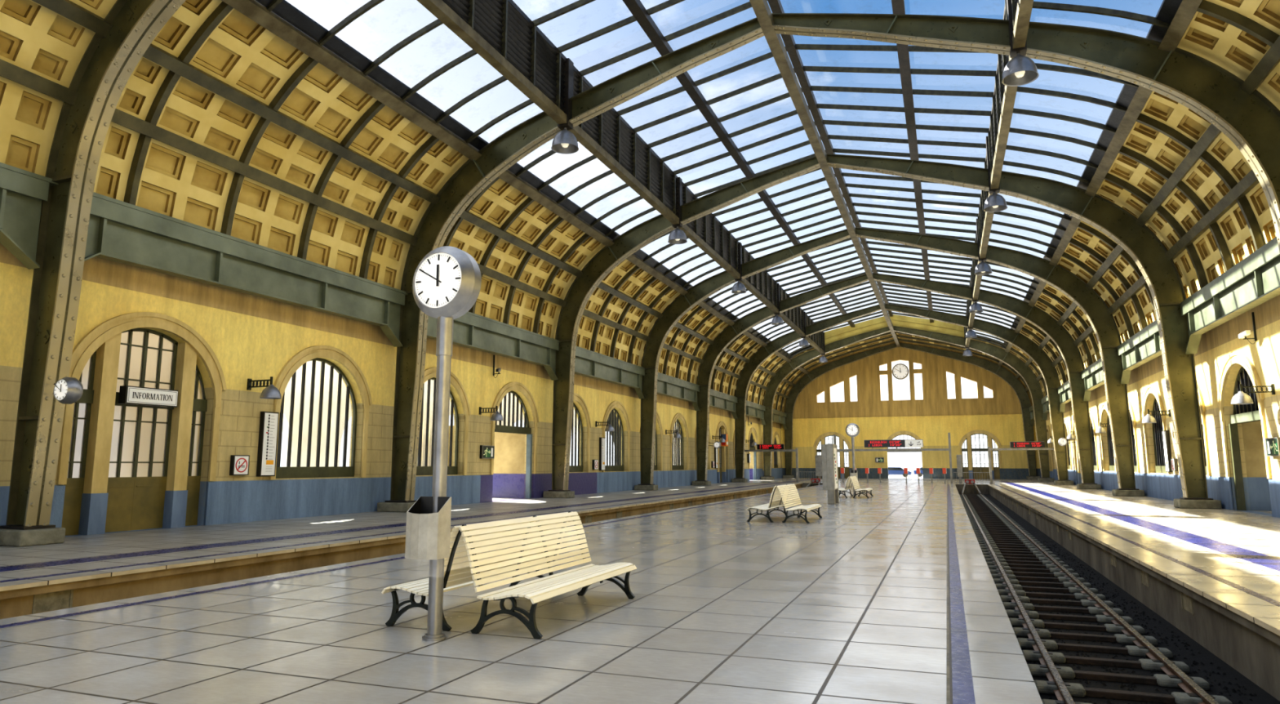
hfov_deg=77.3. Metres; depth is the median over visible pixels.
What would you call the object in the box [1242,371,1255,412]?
wall
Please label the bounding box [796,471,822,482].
railing
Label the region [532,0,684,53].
window
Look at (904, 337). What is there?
ceiling
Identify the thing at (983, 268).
pendant lamp
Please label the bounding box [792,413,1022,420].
trim
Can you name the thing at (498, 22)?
screen
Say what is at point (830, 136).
window
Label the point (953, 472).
railing
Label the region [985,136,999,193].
lantern post
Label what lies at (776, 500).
bench
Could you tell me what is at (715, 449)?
map
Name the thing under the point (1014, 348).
ceiling
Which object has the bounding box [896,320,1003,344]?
roof
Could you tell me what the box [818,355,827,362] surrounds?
pendant lamp
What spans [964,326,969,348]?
lantern post
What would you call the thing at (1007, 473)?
baseboard
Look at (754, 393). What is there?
ceiling
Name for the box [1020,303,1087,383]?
ceiling
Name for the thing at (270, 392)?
wall lamp
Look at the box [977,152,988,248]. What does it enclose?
screen
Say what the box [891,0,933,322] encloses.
steel purlin
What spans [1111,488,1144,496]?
concrete plinth
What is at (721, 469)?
door
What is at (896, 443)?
departure board
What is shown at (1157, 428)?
window
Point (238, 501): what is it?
baseboard
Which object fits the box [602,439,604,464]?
print
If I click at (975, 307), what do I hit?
pendant lamp
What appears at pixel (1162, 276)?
steel arch
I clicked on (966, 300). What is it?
lantern post
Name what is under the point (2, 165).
trim
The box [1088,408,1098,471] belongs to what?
window
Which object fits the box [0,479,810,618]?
platform
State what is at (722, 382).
ceiling
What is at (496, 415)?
wall lamp
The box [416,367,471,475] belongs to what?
window
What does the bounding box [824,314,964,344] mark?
wall
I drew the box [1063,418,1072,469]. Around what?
window
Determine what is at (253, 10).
steel purlin
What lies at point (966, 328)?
screen
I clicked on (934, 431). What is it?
wall
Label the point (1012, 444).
departure board
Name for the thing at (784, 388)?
ceiling
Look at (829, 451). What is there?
pillar
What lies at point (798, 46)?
window
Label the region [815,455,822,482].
notice board
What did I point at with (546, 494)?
concrete plinth
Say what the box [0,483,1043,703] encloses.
floor
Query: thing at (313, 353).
window
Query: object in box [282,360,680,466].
windows
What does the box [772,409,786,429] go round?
girder
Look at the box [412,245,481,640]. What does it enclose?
clock
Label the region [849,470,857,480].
litter bin
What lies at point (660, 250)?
window
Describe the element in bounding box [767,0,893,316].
steel purlin
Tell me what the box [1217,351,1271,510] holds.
door
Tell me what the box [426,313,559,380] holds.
girder
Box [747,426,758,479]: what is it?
door
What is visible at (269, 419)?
print
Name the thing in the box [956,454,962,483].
notice board
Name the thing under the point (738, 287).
pendant lamp
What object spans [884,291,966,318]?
window
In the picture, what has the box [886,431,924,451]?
window
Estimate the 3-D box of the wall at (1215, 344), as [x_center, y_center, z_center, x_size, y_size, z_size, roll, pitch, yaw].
[26.641,3.046,39.701,0.550,8.600,122.774,-3,-9,21]
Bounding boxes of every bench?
[381,511,636,639]
[746,483,822,523]
[838,475,872,497]
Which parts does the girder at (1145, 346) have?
web plate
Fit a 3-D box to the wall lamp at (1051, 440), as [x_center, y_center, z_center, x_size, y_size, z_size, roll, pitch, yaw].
[40.304,8.502,77.774,1.270,0.685,0.620,-3,-9,21]
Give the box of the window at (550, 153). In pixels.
[515,140,656,236]
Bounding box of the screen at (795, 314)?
[779,287,804,332]
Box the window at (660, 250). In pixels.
[641,231,722,287]
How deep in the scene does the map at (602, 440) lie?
51.05 m
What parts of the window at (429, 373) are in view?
sill panel, frame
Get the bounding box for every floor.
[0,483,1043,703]
[728,477,1074,484]
[965,493,1279,703]
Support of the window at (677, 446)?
in the wall at (251, 336)
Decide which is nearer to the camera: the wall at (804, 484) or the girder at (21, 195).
the girder at (21, 195)
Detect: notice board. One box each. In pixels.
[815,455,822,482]
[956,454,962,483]
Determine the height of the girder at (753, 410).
2.100 m
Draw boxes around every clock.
[53,376,83,404]
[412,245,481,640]
[708,440,720,448]
[845,422,859,495]
[892,363,908,379]
[1057,437,1075,445]
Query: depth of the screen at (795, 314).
76.17 m
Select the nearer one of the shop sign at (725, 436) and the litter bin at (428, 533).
the litter bin at (428, 533)
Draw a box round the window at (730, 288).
[705,287,764,319]
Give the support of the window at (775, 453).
in the wall at (251, 336)
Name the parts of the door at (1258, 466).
post, fanlight frame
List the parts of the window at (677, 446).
frame, sill panel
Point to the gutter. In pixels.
(1167, 10)
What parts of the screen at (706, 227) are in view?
post, post, post, post, post, post, post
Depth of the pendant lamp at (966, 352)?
87.48 m
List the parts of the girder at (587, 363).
web plate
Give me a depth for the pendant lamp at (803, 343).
80.37 m
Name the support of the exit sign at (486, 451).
attached to the wall at (251, 336)
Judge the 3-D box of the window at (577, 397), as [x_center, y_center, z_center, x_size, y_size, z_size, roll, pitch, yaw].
[-4.144,4.798,47.583,0.520,4.720,4.918,-3,-9,21]
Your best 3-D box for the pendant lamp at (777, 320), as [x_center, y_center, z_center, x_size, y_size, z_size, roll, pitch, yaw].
[11.694,-2.806,68.090,1.040,0.880,1.040,-3,-9,21]
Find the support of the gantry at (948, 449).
on the floor at (912, 481)
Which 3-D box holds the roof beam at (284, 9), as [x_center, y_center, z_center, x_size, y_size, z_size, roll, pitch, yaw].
[-1.356,-6.384,44.321,0.336,0.311,108.976,-3,-9,21]
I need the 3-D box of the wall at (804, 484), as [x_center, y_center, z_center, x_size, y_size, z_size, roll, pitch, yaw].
[17.077,13.142,77.108,3.640,0.999,0.300,-3,-9,21]
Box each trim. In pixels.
[0,162,786,413]
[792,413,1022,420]
[1029,236,1276,407]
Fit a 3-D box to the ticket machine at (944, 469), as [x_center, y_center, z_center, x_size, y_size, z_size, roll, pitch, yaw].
[28.971,11.758,76.030,0.350,1.440,0.280,-3,-9,21]
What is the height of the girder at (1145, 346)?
2.100 m
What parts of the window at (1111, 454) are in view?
frame, sill panel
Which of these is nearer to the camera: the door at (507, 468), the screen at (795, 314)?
the door at (507, 468)
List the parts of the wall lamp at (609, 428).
lamp shade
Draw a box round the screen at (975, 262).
[971,233,977,291]
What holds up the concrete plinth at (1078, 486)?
on the platform at (1213, 575)
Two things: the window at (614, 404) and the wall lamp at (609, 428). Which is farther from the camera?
the window at (614, 404)
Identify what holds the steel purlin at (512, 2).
on the screen
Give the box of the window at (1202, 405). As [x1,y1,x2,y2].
[1196,380,1211,475]
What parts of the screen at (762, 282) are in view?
post, post, post, post, post, post, post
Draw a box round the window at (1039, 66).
[1003,62,1138,183]
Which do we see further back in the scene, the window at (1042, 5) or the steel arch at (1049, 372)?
the steel arch at (1049, 372)
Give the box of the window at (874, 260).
[873,258,970,300]
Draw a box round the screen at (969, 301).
[967,277,972,321]
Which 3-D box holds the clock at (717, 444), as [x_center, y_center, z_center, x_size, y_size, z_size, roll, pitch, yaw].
[6.334,7.955,68.426,1.190,0.600,0.390,-4,-9,26]
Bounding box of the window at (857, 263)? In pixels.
[779,260,877,311]
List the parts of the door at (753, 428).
post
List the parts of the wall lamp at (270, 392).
wall plate, lamp shade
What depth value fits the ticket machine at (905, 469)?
77.20 m
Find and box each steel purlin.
[0,58,788,398]
[32,0,795,386]
[222,0,809,374]
[417,0,824,354]
[507,0,822,332]
[622,0,854,327]
[749,0,900,346]
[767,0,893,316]
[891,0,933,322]
[965,0,1033,346]
[965,6,1005,315]
[997,0,1202,367]
[1014,35,1279,378]
[1024,169,1259,391]
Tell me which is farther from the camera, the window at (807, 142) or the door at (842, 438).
the door at (842, 438)
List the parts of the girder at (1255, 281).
web plate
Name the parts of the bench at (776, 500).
frame, frame, frame, frame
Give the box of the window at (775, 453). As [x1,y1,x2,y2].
[772,431,780,467]
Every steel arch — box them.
[0,0,186,529]
[385,13,1279,502]
[548,153,1213,499]
[638,226,1138,489]
[694,272,1097,484]
[733,303,1070,480]
[762,325,1051,478]
[784,342,1036,475]
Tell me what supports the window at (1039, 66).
on the steel purlin at (1187, 9)
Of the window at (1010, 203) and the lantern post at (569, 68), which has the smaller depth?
the lantern post at (569, 68)
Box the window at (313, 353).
[268,345,372,479]
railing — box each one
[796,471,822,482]
[953,471,991,484]
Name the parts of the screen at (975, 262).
post, post, post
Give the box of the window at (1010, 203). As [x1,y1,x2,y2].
[988,200,1071,257]
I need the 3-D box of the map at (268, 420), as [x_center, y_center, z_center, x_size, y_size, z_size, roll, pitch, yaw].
[-12.103,2.993,26.008,0.169,2.080,0.620,-3,-9,21]
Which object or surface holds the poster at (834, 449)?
attached to the pillar
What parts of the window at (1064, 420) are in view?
frame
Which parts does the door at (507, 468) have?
fanlight frame, post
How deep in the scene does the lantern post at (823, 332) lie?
93.35 m
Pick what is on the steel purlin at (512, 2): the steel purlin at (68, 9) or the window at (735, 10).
the window at (735, 10)
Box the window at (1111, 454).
[1099,402,1116,471]
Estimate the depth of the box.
88.73 m
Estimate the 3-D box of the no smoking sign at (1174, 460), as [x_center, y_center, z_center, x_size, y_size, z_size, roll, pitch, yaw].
[26.220,5.535,39.233,0.153,0.620,0.600,-3,-9,21]
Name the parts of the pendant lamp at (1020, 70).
bulb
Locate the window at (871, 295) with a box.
[805,291,888,331]
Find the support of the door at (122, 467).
in the wall at (251, 336)
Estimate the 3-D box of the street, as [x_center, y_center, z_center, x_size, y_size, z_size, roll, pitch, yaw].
[60.744,26.020,172.131,160.000,0.001,151.400,-3,-9,21]
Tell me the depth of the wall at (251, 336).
26.69 m
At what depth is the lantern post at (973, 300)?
62.69 m
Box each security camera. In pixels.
[493,355,501,377]
[1238,311,1257,343]
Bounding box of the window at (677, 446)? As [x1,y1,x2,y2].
[669,413,688,470]
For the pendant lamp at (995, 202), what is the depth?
37.15 m
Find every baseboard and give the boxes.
[0,467,782,527]
[791,467,1029,479]
[1040,468,1279,517]
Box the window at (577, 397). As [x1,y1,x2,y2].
[568,392,591,472]
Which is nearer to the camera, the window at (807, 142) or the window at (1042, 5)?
the window at (1042, 5)
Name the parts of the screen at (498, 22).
post, post, post, post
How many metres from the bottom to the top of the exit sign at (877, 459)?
0.620 m
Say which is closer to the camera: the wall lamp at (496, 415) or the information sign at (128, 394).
the information sign at (128, 394)
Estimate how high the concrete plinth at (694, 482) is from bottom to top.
0.348 m
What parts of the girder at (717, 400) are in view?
web plate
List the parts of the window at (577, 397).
sill panel, frame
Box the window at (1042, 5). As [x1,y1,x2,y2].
[1031,0,1170,28]
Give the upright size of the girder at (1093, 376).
2.100 m
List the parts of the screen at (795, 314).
post, post, post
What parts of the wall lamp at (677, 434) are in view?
lamp shade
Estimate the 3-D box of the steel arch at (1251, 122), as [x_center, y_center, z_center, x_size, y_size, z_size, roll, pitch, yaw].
[4.508,-3.366,26.930,30.400,17.050,0.680,-3,-9,21]
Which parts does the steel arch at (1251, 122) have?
plate, anchor plate, anchor plate, anchor plate, anchor plate, anchor plate, anchor plate, anchor plate, anchor plate, anchor plate, anchor plate, anchor plate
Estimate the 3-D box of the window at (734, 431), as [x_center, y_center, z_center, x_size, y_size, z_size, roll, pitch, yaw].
[10.382,10.106,85.409,0.520,4.720,4.918,-3,-9,21]
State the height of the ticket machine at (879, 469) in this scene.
1.440 m
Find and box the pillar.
[821,443,839,503]
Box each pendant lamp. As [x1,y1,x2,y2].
[551,127,578,153]
[667,226,687,244]
[731,280,746,293]
[771,314,783,324]
[799,337,808,346]
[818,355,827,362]
[962,347,972,355]
[964,328,977,337]
[968,301,982,312]
[973,260,992,275]
[983,191,1007,212]
[1001,53,1039,86]
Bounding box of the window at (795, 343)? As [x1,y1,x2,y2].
[779,340,813,358]
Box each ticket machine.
[840,467,844,482]
[865,467,869,482]
[877,467,881,482]
[903,467,907,483]
[915,467,919,483]
[928,467,933,483]
[942,467,946,483]
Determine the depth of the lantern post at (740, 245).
55.51 m
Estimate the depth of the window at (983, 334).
84.33 m
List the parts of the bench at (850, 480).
frame, frame, frame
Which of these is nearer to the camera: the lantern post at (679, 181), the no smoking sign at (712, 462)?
the lantern post at (679, 181)
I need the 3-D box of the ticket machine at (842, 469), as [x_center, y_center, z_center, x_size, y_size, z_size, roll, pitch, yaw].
[20.129,12.226,79.360,0.350,1.440,0.280,-3,-9,21]
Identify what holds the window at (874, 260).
on the steel purlin at (1004, 14)
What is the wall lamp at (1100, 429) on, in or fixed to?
attached to the wall at (1215, 344)
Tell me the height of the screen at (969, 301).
2.200 m
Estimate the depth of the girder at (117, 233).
24.14 m
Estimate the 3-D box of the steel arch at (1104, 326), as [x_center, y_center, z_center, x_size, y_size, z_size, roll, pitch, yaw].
[14.192,0.172,52.147,30.400,17.050,0.680,-3,-9,21]
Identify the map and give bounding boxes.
[256,411,279,476]
[599,437,605,470]
[714,447,717,468]
[1162,430,1173,471]
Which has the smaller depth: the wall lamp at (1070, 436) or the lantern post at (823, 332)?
the wall lamp at (1070, 436)
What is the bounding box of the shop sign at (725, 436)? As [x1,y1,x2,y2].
[720,433,728,446]
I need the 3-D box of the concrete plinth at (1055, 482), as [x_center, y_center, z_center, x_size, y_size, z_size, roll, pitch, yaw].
[37.594,11.593,70.937,1.450,0.348,0.980,-3,-9,21]
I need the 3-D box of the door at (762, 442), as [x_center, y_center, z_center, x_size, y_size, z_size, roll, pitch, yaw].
[15.215,12.518,97.932,0.540,6.018,4.918,-3,-9,21]
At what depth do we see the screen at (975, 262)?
58.57 m
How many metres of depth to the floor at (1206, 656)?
11.57 m
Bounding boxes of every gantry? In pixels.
[745,448,799,482]
[833,432,952,483]
[987,446,1054,484]
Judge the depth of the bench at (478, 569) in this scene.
9.27 m
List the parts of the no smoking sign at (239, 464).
sign panel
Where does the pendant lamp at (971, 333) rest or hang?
hanging from the steel purlin at (1024, 10)
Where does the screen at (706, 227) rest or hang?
on the steel purlin at (444, 13)
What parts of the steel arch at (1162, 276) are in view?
plate, anchor plate, anchor plate, anchor plate, anchor plate, anchor plate, anchor plate, anchor plate, plate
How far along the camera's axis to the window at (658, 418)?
61.93 m
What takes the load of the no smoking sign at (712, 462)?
attached to the wall at (251, 336)
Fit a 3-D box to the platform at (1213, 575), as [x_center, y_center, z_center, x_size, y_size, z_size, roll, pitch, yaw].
[21.253,6.950,32.997,9.188,1.004,114.000,-3,-9,21]
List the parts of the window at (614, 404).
sill panel, frame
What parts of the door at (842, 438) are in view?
glazing frame, kick panel, glazing frame, kick panel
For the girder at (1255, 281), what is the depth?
28.15 m
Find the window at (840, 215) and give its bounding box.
[742,212,866,282]
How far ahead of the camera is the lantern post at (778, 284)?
68.11 m
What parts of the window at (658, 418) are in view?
frame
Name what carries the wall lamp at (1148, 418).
attached to the wall at (1215, 344)
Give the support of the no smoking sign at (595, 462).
attached to the wall at (251, 336)
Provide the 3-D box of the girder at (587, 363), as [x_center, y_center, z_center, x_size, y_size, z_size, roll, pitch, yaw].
[-2.366,1.440,50.927,0.780,2.100,13.182,-3,-9,21]
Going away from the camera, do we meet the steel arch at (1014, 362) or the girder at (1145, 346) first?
the girder at (1145, 346)
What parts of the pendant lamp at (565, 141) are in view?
bulb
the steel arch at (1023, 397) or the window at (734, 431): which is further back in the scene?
the steel arch at (1023, 397)
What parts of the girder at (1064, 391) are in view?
web plate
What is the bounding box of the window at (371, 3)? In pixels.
[266,0,533,143]
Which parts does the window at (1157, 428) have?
frame, sill panel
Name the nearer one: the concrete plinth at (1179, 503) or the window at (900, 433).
the concrete plinth at (1179, 503)
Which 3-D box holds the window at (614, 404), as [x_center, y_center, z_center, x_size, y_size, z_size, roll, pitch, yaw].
[-1.752,5.672,53.812,0.520,4.720,4.918,-3,-9,21]
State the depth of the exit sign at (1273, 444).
27.08 m
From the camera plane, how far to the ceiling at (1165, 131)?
29.46 m
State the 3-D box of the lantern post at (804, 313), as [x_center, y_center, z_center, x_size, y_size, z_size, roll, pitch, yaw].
[16.532,-2.742,80.929,0.440,2.680,0.420,-3,-9,21]
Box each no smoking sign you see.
[229,454,249,475]
[592,459,598,469]
[711,461,714,467]
[1170,457,1178,471]
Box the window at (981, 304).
[974,303,1020,328]
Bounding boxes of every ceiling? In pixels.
[0,0,727,383]
[694,324,760,395]
[733,345,785,404]
[761,327,894,411]
[895,324,1045,402]
[1009,330,1062,395]
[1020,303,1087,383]
[1035,0,1279,366]
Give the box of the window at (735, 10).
[579,0,816,174]
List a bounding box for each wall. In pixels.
[0,242,782,536]
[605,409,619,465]
[781,341,1040,479]
[801,482,822,488]
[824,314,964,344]
[955,484,989,493]
[1045,294,1279,515]
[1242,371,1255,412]
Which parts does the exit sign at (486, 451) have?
door symbol panel, sign panel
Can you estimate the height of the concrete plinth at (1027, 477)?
0.348 m
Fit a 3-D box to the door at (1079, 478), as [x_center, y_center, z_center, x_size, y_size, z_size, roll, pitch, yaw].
[37.403,8.296,67.841,0.540,6.018,4.918,-3,-9,21]
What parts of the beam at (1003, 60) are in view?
post, post, post, post, post, post, post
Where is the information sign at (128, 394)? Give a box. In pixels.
[118,385,177,407]
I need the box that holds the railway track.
[959,493,1232,703]
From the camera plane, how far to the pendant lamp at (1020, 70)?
24.64 m
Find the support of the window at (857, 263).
on the steel purlin at (512, 2)
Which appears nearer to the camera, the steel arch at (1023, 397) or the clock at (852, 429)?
the clock at (852, 429)
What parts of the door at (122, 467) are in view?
kick panel, pane, glazing frame, kick panel, pane, glazing frame, kick panel, pane, glazing frame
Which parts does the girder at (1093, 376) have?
web plate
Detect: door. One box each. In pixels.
[56,311,226,535]
[447,381,538,497]
[715,421,728,483]
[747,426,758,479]
[760,431,764,475]
[813,431,851,478]
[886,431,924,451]
[958,429,1001,479]
[1046,425,1053,478]
[1071,417,1081,484]
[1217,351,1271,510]
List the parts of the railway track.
rail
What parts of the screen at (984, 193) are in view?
post, post, post, post, post, post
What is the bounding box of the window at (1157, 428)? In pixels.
[1142,384,1170,474]
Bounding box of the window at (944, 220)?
[856,211,976,266]
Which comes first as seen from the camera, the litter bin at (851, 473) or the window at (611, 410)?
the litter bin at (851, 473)
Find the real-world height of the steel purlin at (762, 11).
0.410 m
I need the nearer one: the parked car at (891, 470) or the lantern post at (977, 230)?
the lantern post at (977, 230)
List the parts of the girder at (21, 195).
web plate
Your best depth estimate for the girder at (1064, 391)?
69.18 m
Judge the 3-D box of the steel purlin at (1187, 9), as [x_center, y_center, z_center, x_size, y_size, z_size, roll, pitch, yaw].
[22.795,-6.282,42.486,0.515,0.476,122.774,-3,-9,21]
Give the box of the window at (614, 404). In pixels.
[601,400,631,471]
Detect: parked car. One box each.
[888,466,911,476]
[913,466,922,476]
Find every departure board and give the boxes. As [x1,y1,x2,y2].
[756,444,784,449]
[863,439,923,448]
[1009,441,1044,448]
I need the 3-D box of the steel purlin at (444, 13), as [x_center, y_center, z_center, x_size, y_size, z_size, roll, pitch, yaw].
[2.060,-6.940,43.088,0.340,0.320,108.976,-3,-9,21]
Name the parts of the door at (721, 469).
pane, kick panel, glazing frame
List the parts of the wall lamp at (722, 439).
lamp shade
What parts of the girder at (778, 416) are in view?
web plate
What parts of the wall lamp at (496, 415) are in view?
lamp shade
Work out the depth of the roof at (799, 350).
95.47 m
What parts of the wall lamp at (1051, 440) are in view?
lamp shade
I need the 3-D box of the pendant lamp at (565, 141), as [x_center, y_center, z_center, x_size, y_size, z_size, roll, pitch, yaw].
[-2.832,-8.114,30.263,1.040,0.880,1.040,-3,-9,21]
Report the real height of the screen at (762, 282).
2.200 m
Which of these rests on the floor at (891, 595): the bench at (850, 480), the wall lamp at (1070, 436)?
the bench at (850, 480)
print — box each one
[265,414,275,471]
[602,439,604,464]
[1163,434,1168,466]
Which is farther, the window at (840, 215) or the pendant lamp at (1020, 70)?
the window at (840, 215)
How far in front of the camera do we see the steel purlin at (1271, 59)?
28.34 m
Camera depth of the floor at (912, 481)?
84.58 m
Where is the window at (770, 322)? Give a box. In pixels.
[746,315,792,342]
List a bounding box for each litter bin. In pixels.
[404,496,451,559]
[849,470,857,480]
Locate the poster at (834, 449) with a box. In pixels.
[833,448,837,488]
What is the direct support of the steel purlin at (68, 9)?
attached to the steel arch at (100, 79)
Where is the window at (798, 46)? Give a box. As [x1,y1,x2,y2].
[795,44,996,133]
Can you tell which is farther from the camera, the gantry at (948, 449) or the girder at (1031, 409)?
the girder at (1031, 409)
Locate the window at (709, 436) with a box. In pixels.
[694,426,711,469]
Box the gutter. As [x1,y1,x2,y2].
[1002,0,1182,349]
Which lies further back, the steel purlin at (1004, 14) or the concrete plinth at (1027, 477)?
the concrete plinth at (1027, 477)
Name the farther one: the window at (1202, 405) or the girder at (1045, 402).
the girder at (1045, 402)
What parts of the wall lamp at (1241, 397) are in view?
lamp shade, wall plate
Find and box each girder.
[0,167,49,269]
[84,195,404,346]
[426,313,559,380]
[574,347,644,398]
[657,373,699,410]
[709,390,737,418]
[746,400,765,424]
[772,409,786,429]
[1028,405,1046,425]
[1040,395,1049,419]
[1057,381,1088,412]
[1080,359,1127,400]
[1117,321,1161,383]
[1180,240,1279,354]
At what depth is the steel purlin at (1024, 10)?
30.75 m
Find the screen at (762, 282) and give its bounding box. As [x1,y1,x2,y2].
[742,248,777,307]
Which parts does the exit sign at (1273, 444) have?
sign panel, door symbol panel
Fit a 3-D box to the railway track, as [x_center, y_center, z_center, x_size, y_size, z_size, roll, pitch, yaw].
[13.112,6.650,28.711,1.970,0.167,88.200,-3,-9,21]
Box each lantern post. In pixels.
[557,57,573,130]
[671,177,682,227]
[734,241,742,281]
[773,283,780,315]
[800,311,806,337]
[821,332,825,355]
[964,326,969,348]
[966,300,973,328]
[970,267,978,302]
[976,217,986,261]
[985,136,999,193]
[1006,0,1026,57]
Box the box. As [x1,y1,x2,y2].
[746,453,750,462]
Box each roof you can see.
[791,321,883,355]
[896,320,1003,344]
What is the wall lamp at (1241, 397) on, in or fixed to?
attached to the wall at (1215, 344)
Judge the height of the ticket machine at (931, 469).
1.440 m
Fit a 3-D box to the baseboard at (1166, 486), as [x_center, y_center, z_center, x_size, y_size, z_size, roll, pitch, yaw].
[26.370,6.690,39.293,0.070,1.270,122.774,-3,-9,21]
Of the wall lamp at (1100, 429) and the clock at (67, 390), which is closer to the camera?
the clock at (67, 390)
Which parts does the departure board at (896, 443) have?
arrow panel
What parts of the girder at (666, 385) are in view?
web plate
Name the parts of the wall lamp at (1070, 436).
lamp shade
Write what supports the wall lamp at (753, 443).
attached to the wall at (251, 336)
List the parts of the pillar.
post, post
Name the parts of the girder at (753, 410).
web plate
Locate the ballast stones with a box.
[995,540,1257,703]
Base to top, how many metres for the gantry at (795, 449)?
3.400 m
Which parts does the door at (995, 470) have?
glazing frame, kick panel, glazing frame, kick panel, glazing frame, kick panel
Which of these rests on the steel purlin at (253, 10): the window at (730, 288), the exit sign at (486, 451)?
the window at (730, 288)
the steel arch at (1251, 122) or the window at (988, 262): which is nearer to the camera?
the steel arch at (1251, 122)
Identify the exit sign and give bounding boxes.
[480,444,494,458]
[875,457,884,462]
[1265,436,1279,456]
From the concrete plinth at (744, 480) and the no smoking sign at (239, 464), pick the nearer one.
the no smoking sign at (239, 464)
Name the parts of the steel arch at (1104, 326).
plate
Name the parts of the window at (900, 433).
fanlight frame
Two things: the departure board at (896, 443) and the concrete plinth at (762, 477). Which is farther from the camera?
the concrete plinth at (762, 477)
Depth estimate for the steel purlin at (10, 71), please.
24.77 m
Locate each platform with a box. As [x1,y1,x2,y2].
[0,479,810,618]
[987,480,1279,701]
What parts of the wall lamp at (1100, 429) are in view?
lamp shade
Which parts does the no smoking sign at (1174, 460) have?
sign panel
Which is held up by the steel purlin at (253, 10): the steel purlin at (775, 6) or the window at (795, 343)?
the window at (795, 343)
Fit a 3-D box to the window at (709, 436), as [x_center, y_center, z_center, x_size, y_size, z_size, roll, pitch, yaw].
[5.540,8.336,72.800,0.520,4.720,4.918,-3,-9,21]
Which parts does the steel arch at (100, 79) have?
plate, anchor plate, anchor plate, anchor plate, anchor plate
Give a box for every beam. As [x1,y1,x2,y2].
[256,0,793,359]
[987,0,1009,175]
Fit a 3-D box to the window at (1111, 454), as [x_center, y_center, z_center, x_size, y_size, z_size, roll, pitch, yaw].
[32.552,5.885,55.326,0.520,4.720,4.918,-3,-9,21]
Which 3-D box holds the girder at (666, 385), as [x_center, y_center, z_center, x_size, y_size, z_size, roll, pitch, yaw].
[2.476,3.209,63.536,0.780,2.100,13.182,-3,-9,21]
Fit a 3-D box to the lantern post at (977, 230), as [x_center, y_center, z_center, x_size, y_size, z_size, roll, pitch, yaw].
[21.429,-7.050,50.219,0.440,2.680,0.420,-3,-9,21]
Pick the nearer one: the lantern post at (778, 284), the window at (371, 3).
the window at (371, 3)
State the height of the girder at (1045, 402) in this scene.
2.100 m
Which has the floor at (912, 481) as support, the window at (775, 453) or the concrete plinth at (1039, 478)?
the concrete plinth at (1039, 478)
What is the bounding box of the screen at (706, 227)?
[682,185,738,272]
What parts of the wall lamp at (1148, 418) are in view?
lamp shade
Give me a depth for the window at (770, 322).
77.56 m
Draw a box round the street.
[888,470,923,478]
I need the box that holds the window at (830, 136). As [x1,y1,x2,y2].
[828,134,986,217]
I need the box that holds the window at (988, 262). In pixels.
[980,261,1038,300]
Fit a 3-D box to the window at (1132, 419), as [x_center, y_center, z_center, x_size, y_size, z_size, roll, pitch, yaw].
[30.160,5.011,49.096,0.520,4.720,4.918,-3,-9,21]
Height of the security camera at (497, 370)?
1.133 m
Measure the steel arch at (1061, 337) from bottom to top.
17.050 m
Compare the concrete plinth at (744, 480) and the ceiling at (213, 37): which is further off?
the concrete plinth at (744, 480)
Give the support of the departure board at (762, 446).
attached to the gantry at (795, 449)
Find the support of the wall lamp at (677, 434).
attached to the wall at (251, 336)
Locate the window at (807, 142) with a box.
[684,136,847,240]
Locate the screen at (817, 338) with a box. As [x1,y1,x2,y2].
[805,314,823,350]
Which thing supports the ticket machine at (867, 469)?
on the floor at (912, 481)
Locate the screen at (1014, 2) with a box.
[1011,0,1017,28]
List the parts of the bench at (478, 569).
frame, frame, frame, frame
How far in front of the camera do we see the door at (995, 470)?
98.93 m
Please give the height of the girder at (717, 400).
2.100 m
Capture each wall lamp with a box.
[246,376,281,399]
[479,405,503,420]
[595,420,614,431]
[665,429,680,437]
[712,435,725,442]
[746,439,756,445]
[1047,435,1053,443]
[1066,430,1075,439]
[1095,422,1110,432]
[1142,408,1170,422]
[1231,383,1275,404]
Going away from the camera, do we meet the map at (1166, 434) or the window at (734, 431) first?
the map at (1166, 434)
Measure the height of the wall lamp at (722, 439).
0.685 m
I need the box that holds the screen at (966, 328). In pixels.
[964,310,968,339]
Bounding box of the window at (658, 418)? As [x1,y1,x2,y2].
[640,410,662,470]
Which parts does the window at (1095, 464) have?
frame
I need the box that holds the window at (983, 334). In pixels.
[972,322,1008,348]
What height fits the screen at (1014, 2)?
2.200 m
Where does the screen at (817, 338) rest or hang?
on the steel purlin at (444, 13)
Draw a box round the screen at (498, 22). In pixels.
[442,0,565,112]
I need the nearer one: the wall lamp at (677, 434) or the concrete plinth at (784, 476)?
the wall lamp at (677, 434)
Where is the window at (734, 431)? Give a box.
[733,431,735,468]
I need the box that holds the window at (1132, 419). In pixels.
[1128,396,1139,472]
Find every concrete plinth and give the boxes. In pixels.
[0,527,65,546]
[377,502,414,511]
[542,490,574,497]
[634,484,657,490]
[692,480,711,485]
[731,478,747,482]
[760,476,774,479]
[782,475,794,477]
[1026,475,1039,479]
[1038,477,1054,481]
[1053,480,1073,484]
[1076,484,1101,488]
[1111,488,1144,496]
[1173,498,1222,508]

